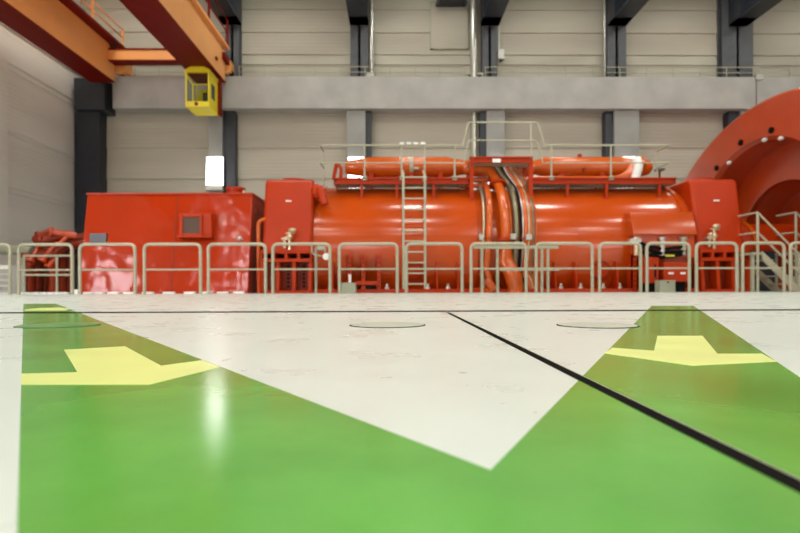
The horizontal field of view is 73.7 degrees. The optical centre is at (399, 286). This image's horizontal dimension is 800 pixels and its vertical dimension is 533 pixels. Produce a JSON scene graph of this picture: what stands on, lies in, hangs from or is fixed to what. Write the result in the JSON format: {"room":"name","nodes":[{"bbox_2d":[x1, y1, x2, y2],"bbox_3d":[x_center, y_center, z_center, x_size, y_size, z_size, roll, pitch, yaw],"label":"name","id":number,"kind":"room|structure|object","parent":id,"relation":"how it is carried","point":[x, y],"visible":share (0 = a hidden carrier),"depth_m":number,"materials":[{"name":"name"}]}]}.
{"room":"power station hall","nodes":[
{"label":"power station hall","id":0,"kind":"room"},
{"bbox_2d":[0,0,81,264],"bbox_3d":[-12.957,-6.116,4.367,0.360,12.600,35.650,0,0,-1],"label":"wall","id":1,"kind":"structure","parent":0,"point":[41,131],"depth_m":19.09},
{"bbox_2d":[0,51,7,264],"bbox_3d":[-12.859,-3.677,17.004,0.250,7.721,0.650,0,0,-1],"label":"wall","id":2,"kind":"structure","parent":1,"relation":"attached to","point":[3,57],"depth_m":17.15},
{"bbox_2d":[0,289,799,532],"bbox_3d":[7.062,0.269,4.737,40.364,0.304,35.900,0,0,-1],"label":"floor","id":3,"kind":"structure","parent":0,"point":[247,412],"depth_m":0.60,"materials":[{"name":"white paint"}]},
{"bbox_2d":[0,243,11,294],"bbox_3d":[-9.090,-0.391,11.590,1.289,1.125,0.069,0,0,-1],"label":"barrier","id":4,"kind":"object","parent":3,"relation":"on","point":[8,246],"visible":1,"depth_m":11.57,"materials":[{"name":"beige metal"}]},
{"bbox_2d":[0,265,25,293],"bbox_3d":[-10.086,-0.190,13.703,0.551,0.730,0.550,0,0,-1],"label":"base cabinet","id":5,"kind":"object","parent":3,"relation":"on","point":[3,274],"visible":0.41,"depth_m":13.48,"materials":[{"name":"white metal"}]},
{"bbox_2d":[0,245,34,265],"bbox_3d":[-11.011,-0.504,15.067,1.248,1.363,0.280,0,0,-1],"label":"pipe","id":6,"kind":"object","parent":3,"relation":"on","point":[3,249],"visible":0.51,"depth_m":14.96,"materials":[{"name":"beige metal"}]},
{"bbox_2d":[17,243,73,294],"bbox_3d":[-7.716,-0.395,11.607,1.216,1.125,0.069,0,0,-1],"label":"barrier","id":7,"kind":"object","parent":3,"relation":"on","point":[20,246],"visible":1,"depth_m":11.58,"materials":[{"name":"beige metal"}]},
{"bbox_2d":[23,255,69,291],"bbox_3d":[-8.501,-0.304,12.897,1.232,0.948,0.056,0,0,-1],"label":"railing","id":8,"kind":"object","parent":3,"relation":"on","point":[24,256],"visible":0.55,"depth_m":12.88,"materials":[{"name":"beige metal"}]},
{"bbox_2d":[21,227,83,291],"bbox_3d":[-9.359,-0.716,14.733,2.406,1.777,1.708,0,0,-1],"label":"pipe manifold","id":9,"kind":"object","parent":3,"relation":"on","point":[50,235],"visible":0.7,"depth_m":14.17,"materials":[{"name":"red paint"}]},
{"bbox_2d":[74,112,106,233],"bbox_3d":[-12.475,-3.404,21.549,0.969,7.172,0.600,0,0,-1],"label":"steel column","id":10,"kind":"structure","parent":3,"relation":"on","point":[90,128],"depth_m":21.25,"materials":[{"name":"black metal"}]},
{"bbox_2d":[74,78,115,115],"bbox_3d":[-12.240,-7.610,21.427,1.205,1.238,0.850,0,0,-1],"label":"block","id":11,"kind":"object","parent":10,"relation":"on","point":[88,96],"visible":0.71,"depth_m":21.00,"materials":[{"name":"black metal"}]},
{"bbox_2d":[78,243,136,294],"bbox_3d":[-6.375,-0.399,11.623,1.263,1.125,0.069,0,0,-1],"label":"barrier","id":12,"kind":"object","parent":3,"relation":"on","point":[80,269],"visible":0.95,"depth_m":11.60,"materials":[{"name":"beige metal"}]},
{"bbox_2d":[143,243,201,293],"bbox_3d":[-4.966,-0.404,11.640,1.288,1.125,0.069,0,0,-1],"label":"barrier","id":13,"kind":"object","parent":3,"relation":"on","point":[198,245],"visible":0.95,"depth_m":11.62,"materials":[{"name":"beige metal"}]},
{"bbox_2d":[82,186,264,293],"bbox_3d":[-5.730,-1.210,13.816,4.127,2.742,1.976,0,0,-1],"label":"housing","id":14,"kind":"object","parent":3,"relation":"on","point":[139,219],"visible":0.94,"depth_m":13.06,"materials":[{"name":"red metal"}]},
{"bbox_2d":[183,217,199,232],"bbox_3d":[-5.042,-1.490,12.897,0.410,0.394,0.033,0,0,-1],"label":"vent grille","id":15,"kind":"object","parent":14,"relation":"attached to","point":[190,224],"depth_m":12.90,"materials":[{"name":"grey metal"}]},
{"bbox_2d":[209,110,222,192],"bbox_3d":[-7.394,-3.470,21.636,0.538,7.272,0.550,0,0,-1],"label":"concrete column","id":16,"kind":"structure","parent":3,"relation":"on","point":[215,122],"depth_m":21.36,"materials":[{"name":"grey concrete"}]},
{"bbox_2d":[205,157,223,190],"bbox_3d":[-7.391,-4.527,21.252,0.680,1.377,0.220,0,0,-1],"label":"lamp","id":17,"kind":"object","parent":16,"relation":"attached to","point":[214,170],"visible":1,"depth_m":21.21,"materials":[{"name":"metal"}]},
{"bbox_2d":[223,111,237,192],"bbox_3d":[-6.893,-3.472,21.718,0.487,7.272,0.400,0,0,-1],"label":"stanchion","id":18,"kind":"object","parent":3,"relation":"on","point":[230,118],"visible":0.36,"depth_m":21.52,"materials":[{"name":"blue paint"}]},
{"bbox_2d":[207,243,266,293],"bbox_3d":[-3.564,-0.408,11.657,1.314,1.125,0.069,0,0,-1],"label":"barrier","id":19,"kind":"object","parent":3,"relation":"on","point":[210,244],"visible":0.94,"depth_m":11.63,"materials":[{"name":"beige metal"}]},
{"bbox_2d":[271,242,331,293],"bbox_3d":[-2.157,-0.413,11.675,1.317,1.125,0.069,0,0,-1],"label":"barrier","id":20,"kind":"object","parent":3,"relation":"on","point":[274,245],"visible":1,"depth_m":11.65,"materials":[{"name":"beige metal"}]},
{"bbox_2d":[311,246,327,292],"bbox_3d":[-1.875,-0.448,12.568,0.450,1.194,0.180,0,0,-1],"label":"pressure gauge","id":21,"kind":"object","parent":3,"relation":"on","point":[325,255],"visible":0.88,"depth_m":12.55,"materials":[{"name":"grey paint"}]},
{"bbox_2d":[341,274,355,292],"bbox_3d":[-1.190,-0.073,12.311,0.342,0.440,0.250,0,0,-1],"label":"base cabinet","id":22,"kind":"object","parent":3,"relation":"on","point":[349,287],"visible":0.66,"depth_m":12.19,"materials":[{"name":"beige metal"}]},
{"bbox_2d":[346,110,365,177],"bbox_3d":[-1.762,-3.488,21.705,0.763,7.272,0.550,0,0,-1],"label":"concrete column","id":23,"kind":"structure","parent":3,"relation":"on","point":[356,119],"depth_m":21.43,"materials":[{"name":"grey concrete"}]},
{"bbox_2d":[348,175,361,177],"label":"lamp","id":24,"kind":"object","parent":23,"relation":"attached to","point":[349,176],"depth_m":21.26,"materials":[{"name":"metal"}]},
{"bbox_2d":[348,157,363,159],"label":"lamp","id":25,"kind":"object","parent":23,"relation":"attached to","point":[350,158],"depth_m":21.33,"materials":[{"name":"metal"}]},
{"bbox_2d":[338,242,398,293],"bbox_3d":[-0.695,-0.417,11.692,1.336,1.125,0.069,0,0,-1],"label":"barrier","id":26,"kind":"object","parent":3,"relation":"on","point":[344,243],"visible":1,"depth_m":11.67,"materials":[{"name":"beige metal"}]},
{"bbox_2d":[366,111,371,177],"bbox_3d":[-1.267,-3.489,21.786,0.224,7.272,0.400,0,0,-1],"label":"stanchion","id":27,"kind":"object","parent":3,"relation":"on","point":[368,113],"visible":0.36,"depth_m":21.59,"materials":[{"name":"blue paint"}]},
{"bbox_2d":[405,242,463,293],"bbox_3d":[0.751,-0.422,11.710,1.292,1.125,0.069,0,0,-1],"label":"barrier","id":28,"kind":"object","parent":3,"relation":"on","point":[461,268],"visible":0.98,"depth_m":11.69,"materials":[{"name":"beige metal"}]},
{"bbox_2d":[471,112,476,189],"bbox_3d":[3.045,-3.503,21.839,0.220,7.272,0.220,0,0,-1],"label":"riser pipe","id":29,"kind":"object","parent":3,"relation":"on","point":[473,114],"visible":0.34,"depth_m":21.74,"materials":[{"name":"silver metal"}]},
{"bbox_2d":[479,111,485,183],"bbox_3d":[3.409,-3.504,21.843,0.287,7.272,0.400,0,0,-1],"label":"stanchion","id":30,"kind":"object","parent":3,"relation":"on","point":[482,115],"visible":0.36,"depth_m":21.64,"materials":[{"name":"blue paint"}]},
{"bbox_2d":[486,110,504,156],"bbox_3d":[3.866,-3.505,21.774,0.748,7.272,0.550,0,0,-1],"label":"concrete column","id":31,"kind":"structure","parent":3,"relation":"on","point":[494,131],"depth_m":21.50,"materials":[{"name":"grey concrete"}]},
{"bbox_2d":[469,242,527,292],"bbox_3d":[2.167,-0.426,11.727,1.280,1.125,0.069,0,0,-1],"label":"barrier","id":32,"kind":"object","parent":3,"relation":"on","point":[471,268],"visible":0.94,"depth_m":11.70,"materials":[{"name":"beige metal"}]},
{"bbox_2d":[256,178,749,292],"bbox_3d":[2.484,-1.032,14.946,12.131,3.595,4.399,0,0,-1],"label":"turbine generator","id":33,"kind":"object","parent":3,"relation":"on","point":[691,211],"visible":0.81,"depth_m":13.33,"materials":[{"name":"orange paint"}]},
{"bbox_2d":[320,144,469,198],"bbox_3d":[-0.116,-2.861,14.105,3.974,1.649,0.730,0,0,-1],"label":"access platform","id":34,"kind":"object","parent":33,"relation":"on","point":[454,181],"visible":0.93,"depth_m":13.79,"materials":[{"name":"orange paint"}]},
{"bbox_2d":[400,142,424,143],"bbox_3d":[0.319,-3.708,13.765,0.660,0.050,0.040,0,0,-1],"label":"bar","id":35,"kind":"object","parent":34,"relation":"attached to","point":[400,142],"visible":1,"depth_m":13.74,"materials":[{"name":"white metal"}]},
{"bbox_2d":[345,149,468,177],"bbox_3d":[0.339,-3.255,14.985,3.733,1.194,0.660,0,0,-1],"label":"pipe","id":36,"kind":"object","parent":33,"relation":"on","point":[372,170],"visible":0.64,"depth_m":14.77,"materials":[{"name":"orange metal"}]},
{"bbox_2d":[402,170,425,288],"bbox_3d":[0.345,-1.431,13.390,0.592,3.146,0.673,0,0,-1],"label":"ladder","id":37,"kind":"object","parent":33,"relation":"attached to","point":[423,171],"visible":0.99,"depth_m":13.06,"materials":[{"name":"metal"}]},
{"bbox_2d":[457,164,539,292],"bbox_3d":[2.658,-1.657,14.009,2.204,3.745,2.470,0,0,-1],"label":"bundle","id":38,"kind":"object","parent":33,"relation":"attached to","point":[498,178],"visible":0.83,"depth_m":13.26,"materials":[{"name":"orange paint"}]},
{"bbox_2d":[462,121,545,200],"bbox_3d":[2.675,-3.170,14.081,2.171,2.208,0.745,0,0,-1],"label":"bridge","id":39,"kind":"object","parent":33,"relation":"on","point":[523,163],"visible":0.98,"depth_m":13.75,"materials":[{"name":"orange paint"}]},
{"bbox_2d":[533,154,652,176],"bbox_3d":[5.353,-3.211,14.902,3.548,1.074,0.910,0,0,-1],"label":"pipe","id":40,"kind":"object","parent":33,"relation":"on","point":[541,169],"visible":0.8,"depth_m":14.81,"materials":[{"name":"orange metal"}]},
{"bbox_2d":[526,144,676,199],"bbox_3d":[5.266,-2.878,14.171,3.818,1.649,0.730,0,0,-1],"label":"access platform","id":41,"kind":"object","parent":33,"relation":"on","point":[549,182],"visible":0.9,"depth_m":13.85,"materials":[{"name":"orange paint"}]},
{"bbox_2d":[527,176,607,177],"bbox_3d":[4.546,-2.866,14.457,2.455,0.273,0.100,0,0,-1],"label":"pipe","id":42,"kind":"object","parent":41,"relation":"on","point":[527,176],"visible":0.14,"depth_m":14.42,"materials":[{"name":"red metal"}]},
{"bbox_2d":[654,168,664,176],"bbox_3d":[7.151,-2.966,14.689,0.200,0.574,0.200,0,0,-1],"label":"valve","id":43,"kind":"object","parent":33,"relation":"on","point":[660,170],"visible":0.52,"depth_m":14.66,"materials":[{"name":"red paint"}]},
{"bbox_2d":[624,212,696,258],"bbox_3d":[6.414,-1.270,13.350,1.664,1.180,0.852,0,0,-1],"label":"hood","id":44,"kind":"object","parent":33,"relation":"attached to","point":[643,228],"depth_m":13.08,"materials":[{"name":"red paint"}]},
{"bbox_2d":[474,246,558,292],"bbox_3d":[2.683,-0.408,12.284,1.963,1.085,0.080,0,0,-1],"label":"stand","id":45,"kind":"object","parent":3,"relation":"on","point":[481,248],"visible":0.98,"depth_m":12.25,"materials":[{"name":"grey paint"}]},
{"bbox_2d":[535,242,593,292],"bbox_3d":[3.616,-0.431,11.745,1.308,1.125,0.069,0,0,-1],"label":"barrier","id":46,"kind":"object","parent":3,"relation":"on","point":[539,243],"visible":0.98,"depth_m":11.72,"materials":[{"name":"beige metal"}]},
{"bbox_2d":[602,111,612,156],"bbox_3d":[8.584,-3.520,21.907,0.433,7.272,0.400,0,0,-1],"label":"stanchion","id":47,"kind":"object","parent":3,"relation":"on","point":[607,116],"visible":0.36,"depth_m":21.71,"materials":[{"name":"blue paint"}]},
{"bbox_2d":[598,242,641,292],"bbox_3d":[4.852,-0.435,11.760,0.977,1.125,0.069,0,0,-1],"label":"barrier","id":48,"kind":"object","parent":3,"relation":"on","point":[602,243],"visible":1,"depth_m":11.73,"materials":[{"name":"beige metal"}]},
{"bbox_2d":[613,110,638,187],"bbox_3d":[9.184,-3.522,21.839,1.016,7.272,0.550,0,0,-1],"label":"concrete column","id":49,"kind":"structure","parent":3,"relation":"on","point":[625,122],"depth_m":21.56,"materials":[{"name":"grey concrete"}]},
{"bbox_2d":[642,257,658,291],"bbox_3d":[5.991,-0.289,12.839,0.321,0.826,0.370,0,0,-1],"label":"switch box","id":50,"kind":"object","parent":3,"relation":"on","point":[653,262],"visible":0.56,"depth_m":12.68,"materials":[{"name":"orange paint"}]},
{"bbox_2d":[655,280,674,291],"bbox_3d":[6.162,-0.017,12.395,0.359,0.280,0.262,0,0,-1],"label":"base cabinet","id":51,"kind":"object","parent":3,"relation":"on","point":[660,285],"visible":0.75,"depth_m":12.28,"materials":[{"name":"grey metal"}]},
{"bbox_2d":[645,242,690,292],"bbox_3d":[5.917,-0.438,11.773,1.010,1.125,0.069,0,0,-1],"label":"barrier","id":52,"kind":"object","parent":3,"relation":"on","point":[647,267],"visible":1,"depth_m":11.75,"materials":[{"name":"beige metal"}]},
{"bbox_2d":[659,262,687,291],"bbox_3d":[6.546,-0.232,12.801,0.596,0.708,0.360,0,0,-1],"label":"switch box","id":53,"kind":"object","parent":3,"relation":"on","point":[680,276],"visible":0.57,"depth_m":12.63,"materials":[{"name":"orange paint"}]},
{"bbox_2d":[695,242,738,292],"bbox_3d":[6.995,-0.441,11.786,0.967,1.125,0.069,0,0,-1],"label":"barrier","id":54,"kind":"object","parent":3,"relation":"on","point":[736,267],"visible":0.98,"depth_m":11.76,"materials":[{"name":"beige metal"}]},
{"bbox_2d":[722,111,738,129],"bbox_3d":[13.727,-3.536,21.970,0.623,7.272,0.400,0,0,-1],"label":"stanchion","id":55,"kind":"object","parent":3,"relation":"on","point":[728,117],"visible":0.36,"depth_m":21.77,"materials":[{"name":"blue paint"}]},
{"bbox_2d":[685,88,799,288],"bbox_3d":[12.836,-2.554,14.887,5.550,5.314,12.866,0,0,-1],"label":"housing","id":56,"kind":"object","parent":3,"relation":"on","point":[759,150],"depth_m":15.92,"materials":[{"name":"red paint"}]},
{"bbox_2d":[741,241,785,291],"bbox_3d":[8.037,-0.445,11.799,0.994,1.125,0.069,0,0,-1],"label":"barrier","id":57,"kind":"object","parent":3,"relation":"on","point":[782,244],"visible":0.94,"depth_m":11.78,"materials":[{"name":"beige metal"}]},
{"bbox_2d":[737,212,799,291],"bbox_3d":[8.940,-0.837,12.968,1.223,1.904,0.775,0,0,-1],"label":"stair","id":58,"kind":"structure","parent":3,"relation":"on","point":[769,262],"depth_m":12.60,"materials":[{"name":"beige metal"}]},
{"bbox_2d":[741,221,799,290],"bbox_3d":[10.150,-0.874,15.125,3.326,1.970,1.700,0,0,-1],"label":"coupling cover","id":59,"kind":"object","parent":3,"relation":"on","point":[765,230],"visible":0.16,"depth_m":14.44,"materials":[{"name":"red metal"}]},
{"bbox_2d":[775,212,799,286],"bbox_3d":[10.758,-0.919,14.078,1.380,2.056,0.750,0,0,-1],"label":"stair","id":60,"kind":"structure","parent":3,"relation":"on","point":[794,213],"depth_m":13.75,"materials":[{"name":"metal"}]},
{"bbox_2d":[788,241,799,291],"bbox_3d":[9.135,-0.448,11.812,1.056,1.125,0.069,0,0,-1],"label":"barrier","id":61,"kind":"object","parent":3,"relation":"on","point":[790,267],"visible":0.94,"depth_m":11.78,"materials":[{"name":"beige metal"}]},
{"bbox_3d":[14.382,-3.538,21.902,1.063,7.272,0.550,0,0,-1],"label":"concrete column","id":62,"kind":"structure","parent":3,"relation":"on","visible":0},
{"bbox_2d":[756,77,799,104],"bbox_3d":[20.538,-7.837,21.903,12.342,1.286,0.700,0,0,-1],"label":"concrete beam","id":63,"kind":"structure","parent":62,"relation":"on","point":[766,88],"depth_m":21.48,"materials":[{"name":"grey concrete"}]},
{"bbox_2d":[759,67,799,76],"bbox_3d":[16.417,-8.698,21.652,3.724,0.462,0.044,0,0,-1],"label":"handrail","id":64,"kind":"object","parent":63,"relation":"on","point":[759,67],"visible":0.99,"depth_m":21.62,"materials":[{"name":"beige metal"}]},
{"bbox_2d":[81,0,799,288],"bbox_3d":[6.828,-6.178,22.235,40.364,12.600,0.400,0,0,-1],"label":"wall","id":65,"kind":"structure","parent":0,"point":[147,153],"depth_m":21.99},
{"bbox_2d":[113,76,755,113],"bbox_3d":[1.455,-7.777,21.670,25.746,1.286,0.700,0,0,-1],"label":"concrete beam","id":66,"kind":"structure","parent":65,"relation":"attached to","point":[131,94],"depth_m":21.34,"materials":[{"name":"grey concrete"}]},
{"bbox_2d":[0,0,233,116],"bbox_3d":[-9.148,-8.479,4.989,5.367,3.904,33.200,0,0,-1],"label":"crane","id":67,"kind":"object","parent":66,"relation":"on","point":[62,29],"visible":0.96,"depth_m":18.44,"materials":[{"name":"orange paint"}]},
{"bbox_2d":[135,66,183,75],"bbox_3d":[-9.627,-8.616,21.334,1.946,0.462,0.044,0,0,-1],"label":"handrail","id":68,"kind":"object","parent":66,"relation":"on","point":[159,71],"visible":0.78,"depth_m":21.32,"materials":[{"name":"grey metal"}]},
{"bbox_2d":[225,25,241,75],"bbox_3d":[-6.773,-10.415,21.719,0.563,4.041,0.400,0,0,-1],"label":"steel column","id":69,"kind":"structure","parent":66,"relation":"on","point":[235,31],"depth_m":21.52,"materials":[{"name":"black metal"}]},
{"bbox_2d":[239,66,465,76],"bbox_3d":[-1.904,-8.641,21.429,9.107,0.462,0.044,0,0,-1],"label":"handrail","id":70,"kind":"object","parent":66,"relation":"on","point":[289,72],"visible":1,"depth_m":21.42,"materials":[{"name":"grey metal"}]},
{"bbox_2d":[350,0,368,75],"bbox_3d":[-1.654,-10.431,21.782,0.728,4.041,0.400,0,0,-1],"label":"steel column","id":71,"kind":"structure","parent":66,"relation":"on","point":[359,34],"depth_m":21.58,"materials":[{"name":"grey metal"}]},
{"bbox_2d":[366,0,373,75],"bbox_3d":[-1.211,-10.423,21.662,0.320,4.021,0.250,0,0,-1],"label":"pipe","id":72,"kind":"object","parent":66,"relation":"on","point":[371,1],"visible":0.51,"depth_m":21.61,"materials":[{"name":"silver metal"}]},
{"bbox_2d":[466,0,483,76],"bbox_3d":[3.006,-10.436,21.539,0.700,4.021,0.280,0,0,-1],"label":"riser pipe","id":73,"kind":"object","parent":66,"relation":"on","point":[473,72],"visible":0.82,"depth_m":21.42,"materials":[{"name":"silver metal"}]},
{"bbox_2d":[481,26,496,76],"bbox_3d":[3.638,-10.448,21.846,0.610,4.041,0.400,0,0,-1],"label":"steel column","id":74,"kind":"structure","parent":66,"relation":"on","point":[488,33],"depth_m":21.65,"materials":[{"name":"grey metal"}]},
{"bbox_2d":[497,49,504,61],"bbox_3d":[4.091,-9.376,21.627,0.260,0.464,0.250,0,0,-1],"label":"junction box","id":75,"kind":"object","parent":74,"relation":"attached to","point":[501,52],"visible":1,"depth_m":21.50,"materials":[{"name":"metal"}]},
{"bbox_2d":[498,25,499,48],"bbox_3d":[4.024,-10.850,21.751,0.088,3.200,0.090,0,0,-1],"label":"pipe","id":76,"kind":"object","parent":75,"relation":"attached to","point":[499,25],"visible":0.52,"depth_m":21.71,"materials":[{"name":"metal"}]},
{"bbox_2d":[603,0,605,76],"bbox_3d":[8.369,-10.453,21.804,0.088,4.021,0.090,0,0,-1],"label":"pipe","id":77,"kind":"object","parent":66,"relation":"on","point":[604,1],"visible":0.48,"depth_m":21.77,"materials":[{"name":"silver metal"}]},
{"bbox_2d":[603,0,625,76],"bbox_3d":[8.818,-10.464,21.910,0.777,4.041,0.400,0,0,-1],"label":"steel column","id":78,"kind":"structure","parent":66,"relation":"on","point":[615,35],"depth_m":21.71,"materials":[{"name":"black metal"}]},
{"bbox_2d":[485,66,753,76],"bbox_3d":[8.883,-8.675,21.561,10.926,0.462,0.044,0,0,-1],"label":"handrail","id":79,"kind":"object","parent":66,"relation":"on","point":[512,72],"visible":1,"depth_m":21.54,"materials":[{"name":"grey metal"}]},
{"bbox_2d":[716,0,752,76],"bbox_3d":[13.782,-10.480,21.970,1.275,4.041,0.400,0,0,-1],"label":"steel column","id":80,"kind":"structure","parent":66,"relation":"on","point":[734,43],"depth_m":21.77,"materials":[{"name":"grey metal"}]},
{"bbox_2d":[755,74,762,79],"bbox_3d":[14.452,-8.451,21.453,0.284,0.220,0.050,0,0,-1],"label":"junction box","id":81,"kind":"object","parent":66,"relation":"attached to","point":[757,76],"visible":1,"depth_m":21.43,"materials":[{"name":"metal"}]},
{"bbox_2d":[430,2,467,49],"bbox_3d":[2.027,-10.753,21.957,1.568,1.939,0.100,0,0,-1],"label":"hatch","id":82,"kind":"object","parent":65,"relation":"attached to","point":[448,25],"visible":0.93,"depth_m":21.93,"materials":[{"name":"grey paint"}]},
{"bbox_2d":[436,0,466,6],"bbox_3d":[2.072,-11.490,21.667,1.218,0.280,0.680,0,0,-1],"label":"wall bracket","id":83,"kind":"object","parent":65,"relation":"attached to","point":[439,3],"visible":1,"depth_m":21.58,"materials":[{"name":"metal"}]},
{"bbox_3d":[7.023,-12.629,4.612,40.364,0.300,35.650,0,0,-1],"label":"ceiling","id":84,"kind":"structure","parent":0,"visible":0},
{"bbox_2d":[207,0,241,24],"bbox_3d":[-6.564,-11.505,4.271,0.760,1.863,34.500,0,0,-1],"label":"rafter","id":85,"kind":"object","parent":84,"relation":"attached to","point":[232,9],"visible":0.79,"depth_m":20.82,"materials":[{"name":"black metal"}]},
{"bbox_2d":[346,0,368,24],"bbox_3d":[-1.444,-11.521,4.333,0.760,1.863,34.500,0,0,-1],"label":"rafter","id":86,"kind":"object","parent":84,"relation":"attached to","point":[358,10],"visible":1,"depth_m":20.65,"materials":[{"name":"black metal"}]},
{"bbox_2d":[480,0,508,25],"bbox_3d":[3.848,-11.538,4.398,0.760,1.863,34.500,0,0,-1],"label":"rafter","id":87,"kind":"object","parent":84,"relation":"attached to","point":[491,11],"visible":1,"depth_m":20.83,"materials":[{"name":"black metal"}]},
{"bbox_2d":[607,0,648,25],"bbox_3d":[9.028,-11.554,4.461,0.760,1.863,34.500,0,0,-1],"label":"rafter","id":88,"kind":"object","parent":84,"relation":"attached to","point":[619,12],"visible":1,"depth_m":21.01,"materials":[{"name":"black metal"}]},
{"bbox_2d":[728,0,781,25],"bbox_3d":[13.992,-11.569,4.522,0.760,1.863,34.500,0,0,-1],"label":"rafter","id":89,"kind":"object","parent":84,"relation":"attached to","point":[740,12],"visible":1,"depth_m":21.07,"materials":[{"name":"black metal"}]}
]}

